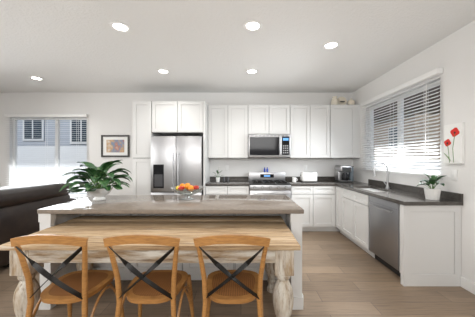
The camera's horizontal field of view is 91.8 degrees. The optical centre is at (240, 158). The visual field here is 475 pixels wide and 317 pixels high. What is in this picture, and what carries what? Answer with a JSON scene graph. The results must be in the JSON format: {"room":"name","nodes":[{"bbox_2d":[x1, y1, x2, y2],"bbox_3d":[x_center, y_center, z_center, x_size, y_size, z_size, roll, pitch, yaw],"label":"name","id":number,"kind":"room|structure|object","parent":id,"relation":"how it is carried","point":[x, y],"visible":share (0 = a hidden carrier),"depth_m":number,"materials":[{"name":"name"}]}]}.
{"room":"kitchen","nodes":[
{"label":"kitchen","id":0,"kind":"room"},
{"bbox_2d":[0,93,352,196],"bbox_3d":[-1.505,-0.020,4.995,8.090,2.800,0.150,0,0,0],"label":"wall","id":1,"kind":"structure","parent":0,"point":[110,113],"depth_m":4.92,"materials":[{"name":"white paint"}]},
{"bbox_2d":[13,118,86,197],"bbox_3d":[-4.125,-0.035,4.981,1.650,1.730,0.119,0,0,0],"label":"window","id":2,"kind":"structure","parent":1,"relation":"in","point":[57,158],"depth_m":4.99,"materials":[{"name":"white plastic"}]},
{"bbox_2d":[4,114,87,199],"bbox_3d":[-4.125,-0.045,4.878,1.730,1.810,0.070,0,0,0],"label":"window blind","id":3,"kind":"object","parent":2,"relation":"attached to","point":[47,116],"visible":0.65,"depth_m":4.85,"materials":[{"name":"white plastic"}]},
{"bbox_2d":[101,135,129,156],"bbox_3d":[-2.680,-0.275,4.905,0.600,0.470,0.025,0,0,0],"label":"picture frame","id":4,"kind":"object","parent":1,"relation":"attached to","point":[115,145],"visible":0.98,"depth_m":4.90,"materials":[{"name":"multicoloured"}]},
{"bbox_2d":[153,101,184,135],"bbox_3d":[-1.387,-0.791,4.593,0.548,0.602,0.647,0,0,0],"label":"upper cabinet","id":5,"kind":"object","parent":1,"relation":"attached to","point":[166,114],"depth_m":4.28,"materials":[{"name":"white wood"}]},
{"bbox_2d":[181,101,204,136],"bbox_3d":[-0.974,-0.791,4.593,0.546,0.602,0.647,0,0,0],"label":"upper cabinet","id":6,"kind":"object","parent":1,"relation":"attached to","point":[192,112],"depth_m":4.28,"materials":[{"name":"white wood"}]},
{"bbox_2d":[205,105,232,156],"bbox_3d":[-0.430,-0.556,4.753,0.468,1.072,0.326,0,0,0],"label":"upper cabinet","id":7,"kind":"object","parent":1,"relation":"attached to","point":[218,118],"depth_m":4.60,"materials":[{"name":"white wood"}]},
{"bbox_2d":[233,105,252,156],"bbox_3d":[-0.060,-0.556,4.753,0.537,1.072,0.326,0,0,0],"label":"upper cabinet","id":8,"kind":"object","parent":1,"relation":"attached to","point":[242,114],"depth_m":4.60,"materials":[{"name":"white wood"}]},
{"bbox_2d":[253,105,272,133],"bbox_3d":[0.383,-0.791,4.753,0.485,0.602,0.326,0,0,0],"label":"upper cabinet","id":9,"kind":"object","parent":1,"relation":"attached to","point":[262,114],"depth_m":4.60,"materials":[{"name":"white wood"}]},
{"bbox_2d":[209,177,334,180],"bbox_3d":[0.862,0.417,4.907,3.052,0.085,0.019,0,0,0],"label":"backsplash","id":10,"kind":"structure","parent":1,"relation":"attached to","point":[210,178],"depth_m":4.90,"materials":[{"name":"grey stone"}]},
{"bbox_2d":[273,105,292,136],"bbox_3d":[0.737,-0.791,4.753,0.486,0.602,0.326,0,0,0],"label":"upper cabinet","id":11,"kind":"object","parent":1,"relation":"attached to","point":[282,114],"depth_m":4.60,"materials":[{"name":"white wood"}]},
{"bbox_2d":[248,134,290,156],"bbox_3d":[0.560,-0.261,4.694,0.828,0.442,0.447,0,0,0],"label":"microwave","id":12,"kind":"object","parent":11,"relation":"attached to","point":[269,145],"visible":1,"depth_m":4.52,"materials":[{"name":"silver metal"}]},
{"bbox_2d":[291,105,312,156],"bbox_3d":[1.179,-0.556,4.753,0.534,1.072,0.326,0,0,0],"label":"upper cabinet","id":13,"kind":"object","parent":1,"relation":"attached to","point":[302,139],"depth_m":4.60,"materials":[{"name":"white wood"}]},
{"bbox_2d":[313,105,332,156],"bbox_3d":[1.581,-0.556,4.753,0.536,1.072,0.326,0,0,0],"label":"upper cabinet","id":14,"kind":"object","parent":1,"relation":"attached to","point":[314,131],"depth_m":4.60,"materials":[{"name":"white wood"}]},
{"bbox_2d":[333,105,359,156],"bbox_3d":[2.050,-0.556,4.753,0.676,1.072,0.326,0,0,0],"label":"upper cabinet","id":15,"kind":"object","parent":1,"relation":"attached to","point":[346,118],"depth_m":4.60,"materials":[{"name":"white wood"}]},
{"bbox_2d":[331,96,354,104],"bbox_3d":[2.098,-1.199,4.750,0.484,0.211,0.168,0,0,0],"label":"figurine","id":16,"kind":"object","parent":15,"relation":"on","point":[339,101],"visible":0.81,"depth_m":4.72,"materials":[{"name":"beige ceramic"}]},
{"bbox_2d":[0,231,474,316],"bbox_3d":[-1.505,1.440,1.160,8.090,0.120,7.820,0,0,0],"label":"floor","id":17,"kind":"structure","parent":0,"point":[343,275],"depth_m":2.31,"materials":[{"name":"brown wood"}]},
{"bbox_2d":[0,182,76,266],"bbox_3d":[-3.322,0.870,2.955,1.015,1.020,2.450,0,0,0],"label":"sofa","id":18,"kind":"object","parent":17,"relation":"on","point":[21,205],"visible":0.58,"depth_m":3.02,"materials":[{"name":"brown leather"}]},
{"bbox_2d":[10,234,124,316],"bbox_3d":[-1.210,0.924,1.673,0.486,0.916,0.536,0,0,0],"label":"chair","id":19,"kind":"object","parent":17,"relation":"on","point":[84,284],"visible":0.9,"depth_m":1.50,"materials":[{"name":"brown wood"}]},
{"bbox_2d":[133,101,156,194],"bbox_3d":[-1.841,0.144,4.593,0.360,2.472,0.647,0,0,0],"label":"tall cabinet","id":20,"kind":"object","parent":17,"relation":"on","point":[142,110],"depth_m":4.28,"materials":[{"name":"white wood"}]},
{"bbox_2d":[103,234,193,316],"bbox_3d":[-0.625,0.924,1.673,0.486,0.916,0.536,0,0,0],"label":"chair","id":21,"kind":"object","parent":17,"relation":"on","point":[150,285],"visible":1,"depth_m":1.50,"materials":[{"name":"brown wood"}]},
{"bbox_2d":[0,216,300,316],"bbox_3d":[-0.656,0.999,2.080,2.176,0.761,0.877,0,0,0],"label":"table","id":22,"kind":"object","parent":17,"relation":"on","point":[187,230],"visible":0.77,"depth_m":1.71,"materials":[{"name":"brown wood"}]},
{"bbox_2d":[37,211,303,309],"bbox_3d":[-0.645,0.941,2.512,2.462,0.879,0.815,0,0,0],"label":"kitchen island","id":23,"kind":"object","parent":17,"relation":"on","point":[293,220],"depth_m":2.15,"materials":[{"name":"wood"}]},
{"bbox_2d":[37,195,303,210],"bbox_3d":[-0.643,0.480,2.518,2.435,0.040,0.844,0,0,0],"label":"island countertop","id":24,"kind":"structure","parent":23,"relation":"on","point":[112,202],"depth_m":2.38,"materials":[{"name":"grey stone"}]},
{"bbox_2d":[59,160,131,200],"bbox_3d":[-1.623,0.234,2.599,0.750,0.450,0.752,0,0,0],"label":"potted plant","id":25,"kind":"object","parent":24,"relation":"on","point":[103,188],"visible":1,"depth_m":2.52,"materials":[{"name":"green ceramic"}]},
{"bbox_2d":[171,183,203,199],"bbox_3d":[-0.610,0.367,2.630,0.380,0.184,0.380,0,0,0],"label":"fruit bowl","id":26,"kind":"object","parent":24,"relation":"on","point":[188,187],"visible":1,"depth_m":2.57,"materials":[{"name":"clear glass"}]},
{"bbox_2d":[151,136,202,194],"bbox_3d":[-1.180,0.482,4.502,0.924,1.795,0.776,0,0,0],"label":"fridge","id":27,"kind":"object","parent":17,"relation":"on","point":[176,160],"visible":0.44,"depth_m":4.17,"materials":[{"name":"silver metal"}]},
{"bbox_2d":[205,185,232,194],"bbox_3d":[-0.426,0.940,4.608,0.476,0.880,0.616,0,0,0],"label":"base cabinet","id":28,"kind":"object","parent":17,"relation":"on","point":[209,189],"depth_m":4.30,"materials":[{"name":"white wood"}]},
{"bbox_2d":[205,181,248,184],"bbox_3d":[-0.255,0.480,4.601,0.820,0.040,0.631,0,0,0],"label":"countertop","id":29,"kind":"structure","parent":28,"relation":"on","point":[206,182],"depth_m":4.31,"materials":[{"name":"grey stone"}]},
{"bbox_2d":[213,169,221,181],"bbox_3d":[-0.458,0.306,4.646,0.242,0.306,0.217,0,0,0],"label":"plant","id":30,"kind":"object","parent":29,"relation":"on","point":[217,179],"visible":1,"depth_m":4.59,"materials":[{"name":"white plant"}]},
{"bbox_2d":[193,234,269,316],"bbox_3d":[-0.057,0.924,1.673,0.486,0.916,0.536,0,0,0],"label":"chair","id":31,"kind":"object","parent":17,"relation":"on","point":[223,285],"visible":1,"depth_m":1.50,"materials":[{"name":"brown wood"}]},
{"bbox_2d":[233,185,248,194],"bbox_3d":[-0.083,0.940,4.608,0.476,0.880,0.616,0,0,0],"label":"base cabinet","id":32,"kind":"object","parent":17,"relation":"on","point":[237,189],"depth_m":4.30,"materials":[{"name":"white wood"}]},
{"bbox_2d":[249,172,290,198],"bbox_3d":[0.545,0.830,4.549,0.766,1.100,0.682,0,0,0],"label":"range","id":33,"kind":"object","parent":17,"relation":"on","point":[268,183],"visible":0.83,"depth_m":4.30,"materials":[{"name":"silver metal"}]},
{"bbox_2d":[286,181,316,230],"bbox_3d":[1.175,0.940,4.608,0.480,0.880,0.616,0,0,0],"label":"base cabinet","id":34,"kind":"object","parent":17,"relation":"on","point":[305,196],"depth_m":4.30,"materials":[{"name":"white wood"}]},
{"bbox_2d":[289,181,364,184],"bbox_3d":[1.662,0.480,4.601,1.452,0.040,0.631,0,0,0],"label":"countertop","id":35,"kind":"structure","parent":34,"relation":"on","point":[297,182],"depth_m":4.31,"materials":[{"name":"grey stone"}]},
{"bbox_2d":[300,172,316,181],"bbox_3d":[1.344,0.361,4.600,0.312,0.196,0.200,0,0,0],"label":"toaster","id":36,"kind":"object","parent":35,"relation":"on","point":[308,176],"visible":1,"depth_m":4.50,"materials":[{"name":"white plastic"}]},
{"bbox_2d":[334,165,353,182],"bbox_3d":[2.054,0.291,4.554,0.288,0.335,0.312,0,0,0],"label":"coffee maker","id":37,"kind":"object","parent":35,"relation":"on","point":[343,173],"visible":1,"depth_m":4.46,"materials":[{"name":"black plastic"}]},
{"bbox_2d":[317,185,336,230],"bbox_3d":[1.522,0.940,4.608,0.476,0.880,0.616,0,0,0],"label":"base cabinet","id":38,"kind":"object","parent":17,"relation":"on","point":[326,194],"depth_m":4.31,"materials":[{"name":"white wood"}]},
{"bbox_2d":[336,187,338,228],"bbox_3d":[2.079,0.940,4.151,0.617,0.878,0.332,0,0,0],"label":"base cabinet","id":39,"kind":"object","parent":17,"relation":"on","point":[337,188],"depth_m":4.22,"materials":[{"name":"white wood"}]},
{"bbox_2d":[339,187,350,239],"bbox_3d":[2.079,0.940,3.840,0.617,0.878,0.554,0,0,0],"label":"base cabinet","id":40,"kind":"object","parent":17,"relation":"on","point":[344,195],"depth_m":3.93,"materials":[{"name":"white wood"}]},
{"bbox_2d":[351,191,414,258],"bbox_3d":[2.079,0.940,3.449,0.617,0.878,0.492,0,0,0],"label":"base cabinet","id":41,"kind":"object","parent":17,"relation":"on","point":[359,203],"depth_m":3.22,"materials":[{"name":"white wood"}]},
{"bbox_2d":[335,183,462,206],"bbox_3d":[2.071,0.479,3.375,0.632,0.040,1.812,0,0,0],"label":"countertop","id":42,"kind":"structure","parent":41,"relation":"on","point":[408,198],"depth_m":2.82,"materials":[{"name":"grey stone"}]},
{"bbox_2d":[363,187,378,190],"bbox_3d":[2.045,0.589,3.584,0.394,0.204,0.714,0,0,0],"label":"sink","id":43,"kind":"object","parent":42,"relation":"in","point":[364,188],"depth_m":3.78,"materials":[{"name":"silver metal"}]},
{"bbox_2d":[373,162,389,188],"bbox_3d":[2.188,0.250,3.621,0.258,0.418,0.136,0,0,0],"label":"faucet","id":44,"kind":"object","parent":42,"relation":"on","point":[387,184],"visible":1,"depth_m":3.57,"materials":[{"name":"silver metal"}]},
{"bbox_2d":[416,173,444,199],"bbox_3d":[2.142,0.311,2.628,0.284,0.297,0.317,0,0,0],"label":"potted plant","id":45,"kind":"object","parent":42,"relation":"on","point":[433,193],"visible":1,"depth_m":2.59,"materials":[{"name":"white ceramic"}]},
{"bbox_2d":[368,196,400,276],"bbox_3d":[2.043,0.944,2.900,0.634,0.872,0.594,0,0,0],"label":"dishwasher","id":46,"kind":"object","parent":17,"relation":"on","point":[384,231],"visible":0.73,"depth_m":2.83,"materials":[{"name":"silver metal"}]},
{"bbox_2d":[0,0,474,92],"bbox_3d":[-1.505,-1.480,1.160,8.090,0.120,7.820,0,0,0],"label":"ceiling","id":47,"kind":"structure","parent":0,"point":[83,46],"depth_m":2.80,"materials":[{"name":"white paint"}]},
{"bbox_2d":[29,76,43,80],"bbox_3d":[-3.580,-1.411,4.030,0.204,0.009,0.204,0,0,0],"label":"recessed light","id":48,"kind":"object","parent":47,"relation":"in","point":[36,78],"visible":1,"depth_m":4.03,"materials":[{"name":"white"}]},
{"bbox_2d":[109,21,130,31],"bbox_3d":[-1.290,-1.411,2.460,0.204,0.009,0.204,0,0,0],"label":"recessed light","id":49,"kind":"object","parent":47,"relation":"in","point":[119,26],"visible":0.96,"depth_m":2.46,"materials":[{"name":"white plastic"}]},
{"bbox_2d":[157,69,169,73],"bbox_3d":[-1.255,-1.411,3.710,0.204,0.009,0.204,0,0,0],"label":"recessed light","id":50,"kind":"object","parent":47,"relation":"in","point":[163,71],"visible":0.98,"depth_m":3.72,"materials":[{"name":"white"}]},
{"bbox_2d":[246,69,257,73],"bbox_3d":[0.175,-1.411,3.710,0.204,0.009,0.204,0,0,0],"label":"recessed light","id":51,"kind":"object","parent":47,"relation":"in","point":[251,71],"visible":0.98,"depth_m":3.72,"materials":[{"name":"white plastic"}]},
{"bbox_2d":[243,20,261,30],"bbox_3d":[0.125,-1.411,2.440,0.204,0.009,0.204,0,0,0],"label":"recessed light","id":52,"kind":"object","parent":47,"relation":"in","point":[252,25],"visible":1,"depth_m":2.44,"materials":[{"name":"white"}]},
{"bbox_2d":[322,41,339,49],"bbox_3d":[1.120,-1.411,2.860,0.204,0.009,0.204,0,0,0],"label":"recessed light","id":53,"kind":"object","parent":47,"relation":"in","point":[331,45],"visible":1,"depth_m":2.85,"materials":[{"name":"white"}]},
{"bbox_2d":[353,20,474,282],"bbox_3d":[2.465,-0.020,1.085,0.150,2.800,7.670,0,0,0],"label":"wall","id":54,"kind":"structure","parent":0,"point":[452,55],"depth_m":2.62,"materials":[{"name":"white paint"}]},
{"bbox_2d":[369,80,439,174],"bbox_3d":[2.450,-0.390,3.580,0.119,1.180,1.640,0,0,0],"label":"window","id":55,"kind":"structure","parent":54,"relation":"in","point":[424,88],"depth_m":3.57,"materials":[{"name":"white plastic"}]},
{"bbox_2d":[361,68,442,176],"bbox_3d":[2.335,-0.432,3.580,0.096,1.285,1.740,0,0,0],"label":"window blind","id":56,"kind":"object","parent":55,"relation":"attached to","point":[423,77],"visible":0.94,"depth_m":3.26,"materials":[{"name":"white plastic"}]},
{"bbox_2d":[368,179,462,202],"bbox_3d":[2.378,0.417,3.375,0.019,0.084,1.812,0,0,0],"label":"backsplash","id":57,"kind":"structure","parent":54,"relation":"attached to","point":[398,187],"depth_m":3.14,"materials":[{"name":"grey stone"}]},
{"bbox_2d":[451,170,457,180],"bbox_3d":[2.384,0.180,2.570,0.010,0.120,0.070,0,0,0],"label":"switch plate","id":58,"kind":"object","parent":54,"relation":"attached to","point":[454,174],"depth_m":2.57,"materials":[{"name":"white plastic"}]},
{"bbox_2d":[444,122,464,163],"bbox_3d":[2.365,-0.170,2.569,0.046,0.440,0.229,0,0,0],"label":"canvas","id":59,"kind":"object","parent":54,"relation":"attached to","point":[454,143],"visible":1,"depth_m":2.54,"materials":[{"name":"white fabric"}]},
{"bbox_2d":[460,276,474,294],"bbox_3d":[2.382,1.325,-0.055,0.013,0.110,5.090,0,0,0],"label":"baseboard","id":60,"kind":"structure","parent":54,"relation":"attached to","point":[467,285],"depth_m":2.41,"materials":[{"name":"white wood"}]},
{"label":"outside","id":61,"kind":"structure","parent":0,"visible":0},
{"bbox_3d":[0.000,1.780,10.000,90.000,0.200,80.000,0,0,0],"label":"ground","id":62,"kind":"structure","parent":61,"visible":0},
{"bbox_2d":[17,120,86,193],"bbox_3d":[-10.425,-2.570,14.875,28.850,8.500,12.950,0,0,0],"label":"house","id":63,"kind":"structure","parent":62,"relation":"on","point":[30,158],"depth_m":8.40,"materials":[{"name":"grey"}]},
{"bbox_2d":[374,85,439,170],"bbox_3d":[12.875,-2.170,13.000,12.950,7.700,42.000,0,0,0],"label":"house","id":64,"kind":"structure","parent":62,"relation":"on","point":[429,100],"depth_m":13.35,"materials":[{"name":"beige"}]}
]}

